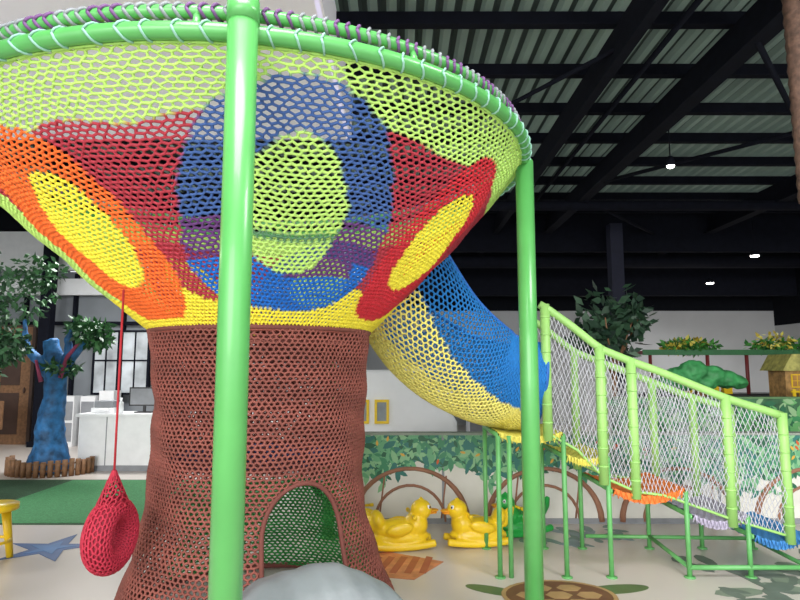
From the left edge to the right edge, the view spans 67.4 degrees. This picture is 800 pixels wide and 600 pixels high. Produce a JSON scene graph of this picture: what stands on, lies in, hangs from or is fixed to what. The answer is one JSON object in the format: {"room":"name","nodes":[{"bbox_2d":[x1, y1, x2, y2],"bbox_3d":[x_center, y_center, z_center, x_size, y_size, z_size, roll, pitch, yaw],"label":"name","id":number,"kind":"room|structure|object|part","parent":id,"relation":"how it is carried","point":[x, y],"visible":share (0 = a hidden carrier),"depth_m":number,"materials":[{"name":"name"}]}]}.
{"room":"indoor playground","nodes":[
{"label":"indoor playground","id":0,"kind":"room"},
{"bbox_2d":[0,200,351,428],"bbox_3d":[-5.500,0.264,12.222,9.000,5.200,0.350,0,-6,0],"label":"wall","id":1,"kind":"structure","parent":0,"point":[78,296],"depth_m":12.21,"materials":[{"name":"white paint"}]},
{"bbox_2d":[0,325,37,444],"bbox_3d":[-7.650,1.660,11.841,0.820,2.340,0.085,0,-6,0],"label":"door","id":2,"kind":"structure","parent":1,"relation":"in","point":[17,389],"depth_m":11.80,"materials":[{"name":"brown wood"}]},
{"bbox_2d":[90,330,119,394],"bbox_3d":[-5.875,1.249,12.031,0.530,1.280,0.130,0,-6,0],"label":"window","id":3,"kind":"structure","parent":1,"relation":"in","point":[104,375],"depth_m":11.97,"materials":[{"name":"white glass"}]},
{"bbox_2d":[120,330,150,394],"bbox_3d":[-5.300,1.249,12.031,0.580,1.280,0.130,0,-6,0],"label":"window","id":4,"kind":"structure","parent":1,"relation":"in","point":[135,358],"depth_m":11.98,"materials":[{"name":"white glass"}]},
{"bbox_2d":[0,0,794,236],"bbox_3d":[0.000,-2.568,7.835,20.000,0.150,21.000,0,-6,0],"label":"ceiling","id":5,"kind":"structure","parent":0,"point":[466,46],"depth_m":7.39,"materials":[{"name":"white paint"}]},
{"bbox_2d":[0,0,351,140],"bbox_3d":[-5.250,-2.476,5.510,9.300,0.550,4.000,0,-6,0],"label":"wall","id":6,"kind":"structure","parent":5,"relation":"attached to","point":[10,10],"depth_m":5.94,"materials":[{"name":"white paint"}]},
{"bbox_2d":[666,130,674,167],"bbox_3d":[3.350,-2.094,7.480,0.110,0.930,0.110,0,-6,0],"label":"pendant lamp","id":7,"kind":"object","parent":5,"relation":"hanging from","point":[670,162],"visible":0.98,"depth_m":7.41,"materials":[{"name":"metal"}]},
{"bbox_2d":[705,253,714,283],"bbox_3d":[7.300,-1.083,14.209,0.198,1.440,0.198,0,-6,0],"label":"pendant lamp","id":8,"kind":"object","parent":5,"relation":"hanging from","point":[709,280],"visible":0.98,"depth_m":14.09,"materials":[{"name":"metal"}]},
{"bbox_2d":[749,217,759,256],"bbox_3d":[7.200,-1.445,12.237,0.198,1.160,0.198,0,-6,0],"label":"pendant lamp","id":9,"kind":"object","parent":5,"relation":"hanging from","point":[754,253],"visible":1,"depth_m":12.15,"materials":[{"name":"metal"}]},
{"bbox_2d":[781,0,799,203],"bbox_3d":[2.800,-1.780,4.225,0.160,2.240,0.164,0,-6,0],"label":"column","id":10,"kind":"structure","parent":5,"relation":"attached to","point":[790,9],"depth_m":4.18,"materials":[{"name":"brown wood"}]},
{"bbox_2d":[0,425,799,599],"bbox_3d":[0.000,2.321,6.784,20.000,0.100,22.000,0,-6,0],"label":"floor","id":11,"kind":"structure","parent":0,"point":[30,577],"depth_m":4.55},
{"bbox_2d":[0,401,3,429],"bbox_3d":[-7.750,2.231,10.467,1.300,0.900,0.500,0,-6,0],"label":"wooden bench","id":12,"kind":"object","parent":11,"relation":"on","point":[1,402],"visible":1,"depth_m":10.71,"materials":[{"name":"brown wood"}]},
{"bbox_2d":[0,499,19,557],"bbox_3d":[-3.200,1.819,4.676,0.380,0.433,0.380,0,-6,0],"label":"stool","id":13,"kind":"object","parent":11,"relation":"on","point":[6,505],"visible":1,"depth_m":4.74,"materials":[{"name":"plastic"}]},
{"bbox_2d":[0,534,79,560],"bbox_3d":[-2.918,2.071,5.039,0.799,0.005,0.763,0,-6,0],"label":"decal","id":14,"kind":"object","parent":11,"relation":"on","point":[52,550],"visible":0.89,"depth_m":4.99},
{"bbox_2d":[26,200,60,446],"bbox_3d":[-6.900,0.360,11.733,0.300,4.900,0.300,0,-6,0],"label":"column","id":15,"kind":"structure","parent":11,"relation":"on","point":[46,326],"depth_m":11.62,"materials":[{"name":"metal"}]},
{"bbox_2d":[4,455,94,477],"bbox_3d":[-5.020,2.335,8.426,1.228,0.237,0.536,0,-6,0],"label":"picket fence","id":16,"kind":"object","parent":11,"relation":"on","point":[15,468],"visible":1,"depth_m":8.25,"materials":[{"name":"brown wood"}]},
{"bbox_2d":[0,253,117,474],"bbox_3d":[-5.163,0.868,8.705,2.100,3.220,1.024,0,-6,0],"label":"tree","id":17,"kind":"object","parent":11,"relation":"on","point":[50,443],"visible":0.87,"depth_m":8.64,"materials":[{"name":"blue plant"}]},
{"bbox_2d":[65,390,184,446],"bbox_3d":[-5.360,2.278,11.563,2.280,1.050,0.310,0,-6,0],"label":"storage cabinet","id":18,"kind":"object","parent":11,"relation":"on","point":[75,405],"visible":0.29,"depth_m":11.46,"materials":[{"name":"white paint"}]},
{"bbox_2d":[0,480,287,524],"bbox_3d":[-5.200,2.277,6.889,7.600,0.010,2.300,0,-6,0],"label":"artificial turf","id":19,"kind":"object","parent":11,"relation":"on","point":[42,502],"visible":0.39,"depth_m":6.86,"materials":[{"name":"green carpet"}]},
{"bbox_2d":[0,251,34,377],"bbox_3d":[-5.234,0.665,7.362,1.412,3.305,0.906,0,-6,0],"label":"artificial ficus","id":20,"kind":"object","parent":19,"relation":"on","point":[16,349],"visible":1,"depth_m":7.45,"materials":[{"name":"green plant"}]},
{"bbox_2d":[76,411,294,470],"bbox_3d":[-3.100,2.109,9.021,3.280,0.820,0.600,0,-6,0],"label":"reception desk","id":21,"kind":"object","parent":11,"relation":"on","point":[96,430],"depth_m":8.77,"materials":[{"name":"white paint"}]},
{"bbox_2d":[91,400,119,412],"bbox_3d":[-4.425,1.609,9.052,0.350,0.180,0.350,0,-6,0],"label":"printer","id":22,"kind":"object","parent":21,"relation":"on","point":[101,406],"visible":0.86,"depth_m":8.96,"materials":[{"name":"white paint"}]},
{"bbox_2d":[119,398,123,413],"bbox_3d":[-4.150,1.570,8.931,0.068,0.230,0.070,0,-6,0],"label":"hand sanitizer bottle","id":23,"kind":"object","parent":21,"relation":"on","point":[121,403],"visible":0.91,"depth_m":8.90,"materials":[{"name":"white paint"}]},
{"bbox_2d":[129,387,154,412],"bbox_3d":[-3.865,1.515,9.113,0.470,0.380,0.150,0,-6,0],"label":"computer monitor","id":24,"kind":"object","parent":21,"relation":"on","point":[138,396],"visible":0.74,"depth_m":9.08,"materials":[{"name":"white plastic"}]},
{"bbox_2d":[0,0,543,599],"bbox_3d":[-0.950,0.290,3.841,3.563,3.280,3.564,-3,-7,27],"label":"climbing net structure","id":25,"kind":"object","parent":11,"relation":"on","point":[226,447],"visible":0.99,"depth_m":2.95,"materials":[{"name":"fabric"}]},
{"bbox_2d":[80,289,139,576],"bbox_3d":[-1.430,0.648,3.027,0.148,1.412,0.375,-1,-6,7],"label":"swing","id":26,"kind":"object","parent":25,"relation":"hanging from","point":[110,531],"visible":1,"depth_m":2.92,"materials":[{"name":"fabric"}]},
{"bbox_2d":[243,562,402,599],"bbox_3d":[-0.348,1.460,2.533,0.999,0.662,0.562,0,-6,0],"label":"mound","id":27,"kind":"object","parent":11,"relation":"on","point":[329,580],"visible":0.98,"depth_m":2.48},
{"bbox_2d":[344,503,373,535],"bbox_3d":[-0.370,1.926,5.365,0.308,0.362,0.593,1,-7,-13],"label":"toy","id":28,"kind":"object","parent":11,"relation":"on","point":[368,510],"visible":0.02,"depth_m":5.29,"materials":[{"name":"yellow plastic"}]},
{"bbox_2d":[295,370,456,495],"bbox_3d":[-0.285,1.606,7.457,1.930,1.470,0.940,0,-6,0],"label":"wall","id":29,"kind":"structure","parent":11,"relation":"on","point":[390,405],"depth_m":7.09,"materials":[{"name":"white paint"}]},
{"bbox_2d":[353,552,443,579],"bbox_3d":[-0.109,2.021,4.589,0.791,0.004,0.592,-2,-7,21],"label":"decal","id":30,"kind":"object","parent":11,"relation":"on","point":[398,566],"visible":0.71,"depth_m":4.56},
{"bbox_2d":[366,497,437,551],"bbox_3d":[-0.001,1.866,5.032,0.658,0.406,0.358,0,-6,0],"label":"toy","id":31,"kind":"object","parent":11,"relation":"on","point":[397,533],"visible":0.88,"depth_m":4.93,"materials":[{"name":"yellow plastic"}]},
{"bbox_2d":[405,367,452,400],"bbox_3d":[0.600,2.159,12.522,1.000,1.500,0.430,0,-6,0],"label":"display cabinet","id":32,"kind":"object","parent":11,"relation":"on","point":[407,367],"visible":0.02,"depth_m":12.39,"materials":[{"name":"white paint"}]},
{"bbox_2d":[440,498,513,547],"bbox_3d":[0.661,1.882,5.110,0.645,0.392,0.340,0,-6,0],"label":"toy","id":33,"kind":"object","parent":11,"relation":"on","point":[468,530],"visible":0.83,"depth_m":5.02,"materials":[{"name":"yellow plastic"}]},
{"bbox_2d":[465,367,508,430],"bbox_3d":[1.900,2.215,13.019,0.900,1.500,0.430,0,-6,0],"label":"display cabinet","id":34,"kind":"object","parent":11,"relation":"on","point":[470,426],"visible":0.03,"depth_m":12.80,"materials":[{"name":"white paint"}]},
{"bbox_2d":[466,580,648,599],"bbox_3d":[1.078,1.934,3.823,1.254,0.007,0.850,0,-6,0],"label":"decal","id":35,"kind":"object","parent":11,"relation":"on","point":[553,589],"visible":0.94,"depth_m":4.04},
{"bbox_2d":[336,431,799,523],"bbox_3d":[2.930,1.739,5.903,7.140,0.860,0.150,0,-6,0],"label":"wall","id":36,"kind":"structure","parent":11,"relation":"on","point":[470,485],"depth_m":5.82,"materials":[{"name":"paint"}]},
{"bbox_2d":[344,435,799,498],"bbox_3d":[2.893,1.659,5.846,7.014,0.670,0.005,0,-6,0],"label":"mural","id":37,"kind":"object","parent":36,"relation":"attached to","point":[464,451],"depth_m":5.86},
{"bbox_2d":[364,467,799,521],"bbox_3d":[2.700,1.883,5.824,6.364,0.521,0.064,0,-6,0],"label":"painted branches","id":38,"kind":"object","parent":36,"relation":"attached to","point":[448,482],"visible":0.53,"depth_m":5.82,"materials":[{"name":"brown paint"}]},
{"bbox_2d":[519,525,633,547],"bbox_3d":[1.514,2.111,5.381,1.172,0.003,0.735,0,-6,0],"label":"decal","id":39,"kind":"object","parent":11,"relation":"on","point":[574,540],"visible":0.38,"depth_m":5.31},
{"bbox_2d":[491,492,553,537],"bbox_3d":[1.095,1.923,5.450,0.627,0.386,0.326,4,-8,-32],"label":"toy","id":40,"kind":"object","parent":39,"relation":"on","point":[518,511],"visible":0.35,"depth_m":5.31,"materials":[{"name":"green plastic"}]},
{"bbox_2d":[564,280,658,396],"bbox_3d":[2.875,1.067,8.241,1.319,2.717,0.972,0,-6,0],"label":"rubber plant","id":41,"kind":"object","parent":11,"relation":"on","point":[606,329],"visible":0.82,"depth_m":8.17,"materials":[{"name":"green plant"}]},
{"bbox_3d":[2.920,1.341,8.201,0.772,2.163,0.676,0,-6,0],"label":"stem and pot","id":42,"kind":"part","parent":41,"relation":"part of","materials":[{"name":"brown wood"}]},
{"bbox_2d":[606,223,626,396],"bbox_3d":[4.375,0.645,12.028,0.450,4.400,0.450,0,-6,0],"label":"steel column","id":43,"kind":"structure","parent":11,"relation":"on","point":[614,231],"depth_m":12.07,"materials":[{"name":"black metal"}]},
{"bbox_2d":[482,301,799,579],"bbox_3d":[1.891,1.039,4.764,2.418,1.998,0.780,0,-6,0],"label":"steps","id":44,"kind":"structure","parent":11,"relation":"on","point":[646,488],"depth_m":4.42,"materials":[{"name":"green paint"}]},
{"bbox_2d":[369,255,549,429],"bbox_3d":[0.427,0.336,4.698,1.594,1.363,0.948,2,-7,-20],"label":"tunnel","id":45,"kind":"object","parent":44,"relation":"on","point":[507,372],"visible":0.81,"depth_m":4.38,"materials":[{"name":"fabric"}]},
{"bbox_2d":[658,360,747,396],"bbox_3d":[4.190,1.631,8.268,1.224,1.608,0.338,0,-6,0],"label":"tree","id":46,"kind":"object","parent":11,"relation":"on","point":[712,376],"visible":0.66,"depth_m":8.21,"materials":[{"name":"green plastic"}]},
{"bbox_2d":[607,397,799,430],"bbox_3d":[5.001,1.755,7.300,4.999,1.140,0.140,0,-6,0],"label":"panel","id":47,"kind":"object","parent":11,"relation":"on","point":[789,405],"visible":0.24,"depth_m":7.28,"materials":[{"name":"green paint"}]},
{"bbox_2d":[626,330,799,396],"bbox_3d":[5.850,1.578,10.166,3.700,2.130,0.942,0,-6,0],"label":"stall","id":48,"kind":"object","parent":11,"relation":"on","point":[687,346],"visible":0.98,"depth_m":9.93,"materials":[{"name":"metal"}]},
{"bbox_2d":[671,549,799,599],"bbox_3d":[2.875,1.991,4.320,1.569,0.003,1.666,0,-6,0],"label":"decal","id":49,"kind":"object","parent":11,"relation":"on","point":[780,582],"visible":0.72,"depth_m":4.18},
{"bbox_2d":[708,395,770,396],"bbox_3d":[5.900,1.994,9.034,2.000,1.050,1.200,0,-6,0],"label":"display table","id":50,"kind":"object","parent":11,"relation":"on","point":[731,395],"visible":0.02,"depth_m":9.53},
{"bbox_2d":[760,354,799,396],"bbox_3d":[6.020,1.138,9.019,0.820,0.640,0.676,0,-6,0],"label":"house","id":51,"kind":"object","parent":50,"relation":"on","point":[783,370],"visible":0.9,"depth_m":8.91,"materials":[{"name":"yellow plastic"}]},
{"bbox_2d":[363,245,775,424],"bbox_3d":[4.500,0.702,16.122,11.000,5.200,0.200,0,-6,0],"label":"wall","id":52,"kind":"structure","parent":0,"point":[730,320],"depth_m":16.02,"materials":[{"name":"white paint"}]},
{"bbox_2d":[0,0,799,295],"bbox_3d":[0.000,-1.385,10.973,20.000,1.600,14.500,0,-6,0],"label":"beams","id":53,"kind":"structure","parent":52,"relation":"attached to","point":[571,249],"depth_m":10.36,"materials":[{"name":"metal"}]},
{"bbox_2d":[772,253,799,347],"bbox_3d":[10.100,-0.313,7.079,0.200,5.200,22.000,0,-6,0],"label":"wall","id":54,"kind":"structure","parent":0,"point":[786,309],"depth_m":15.45,"materials":[{"name":"paint"}]}
]}

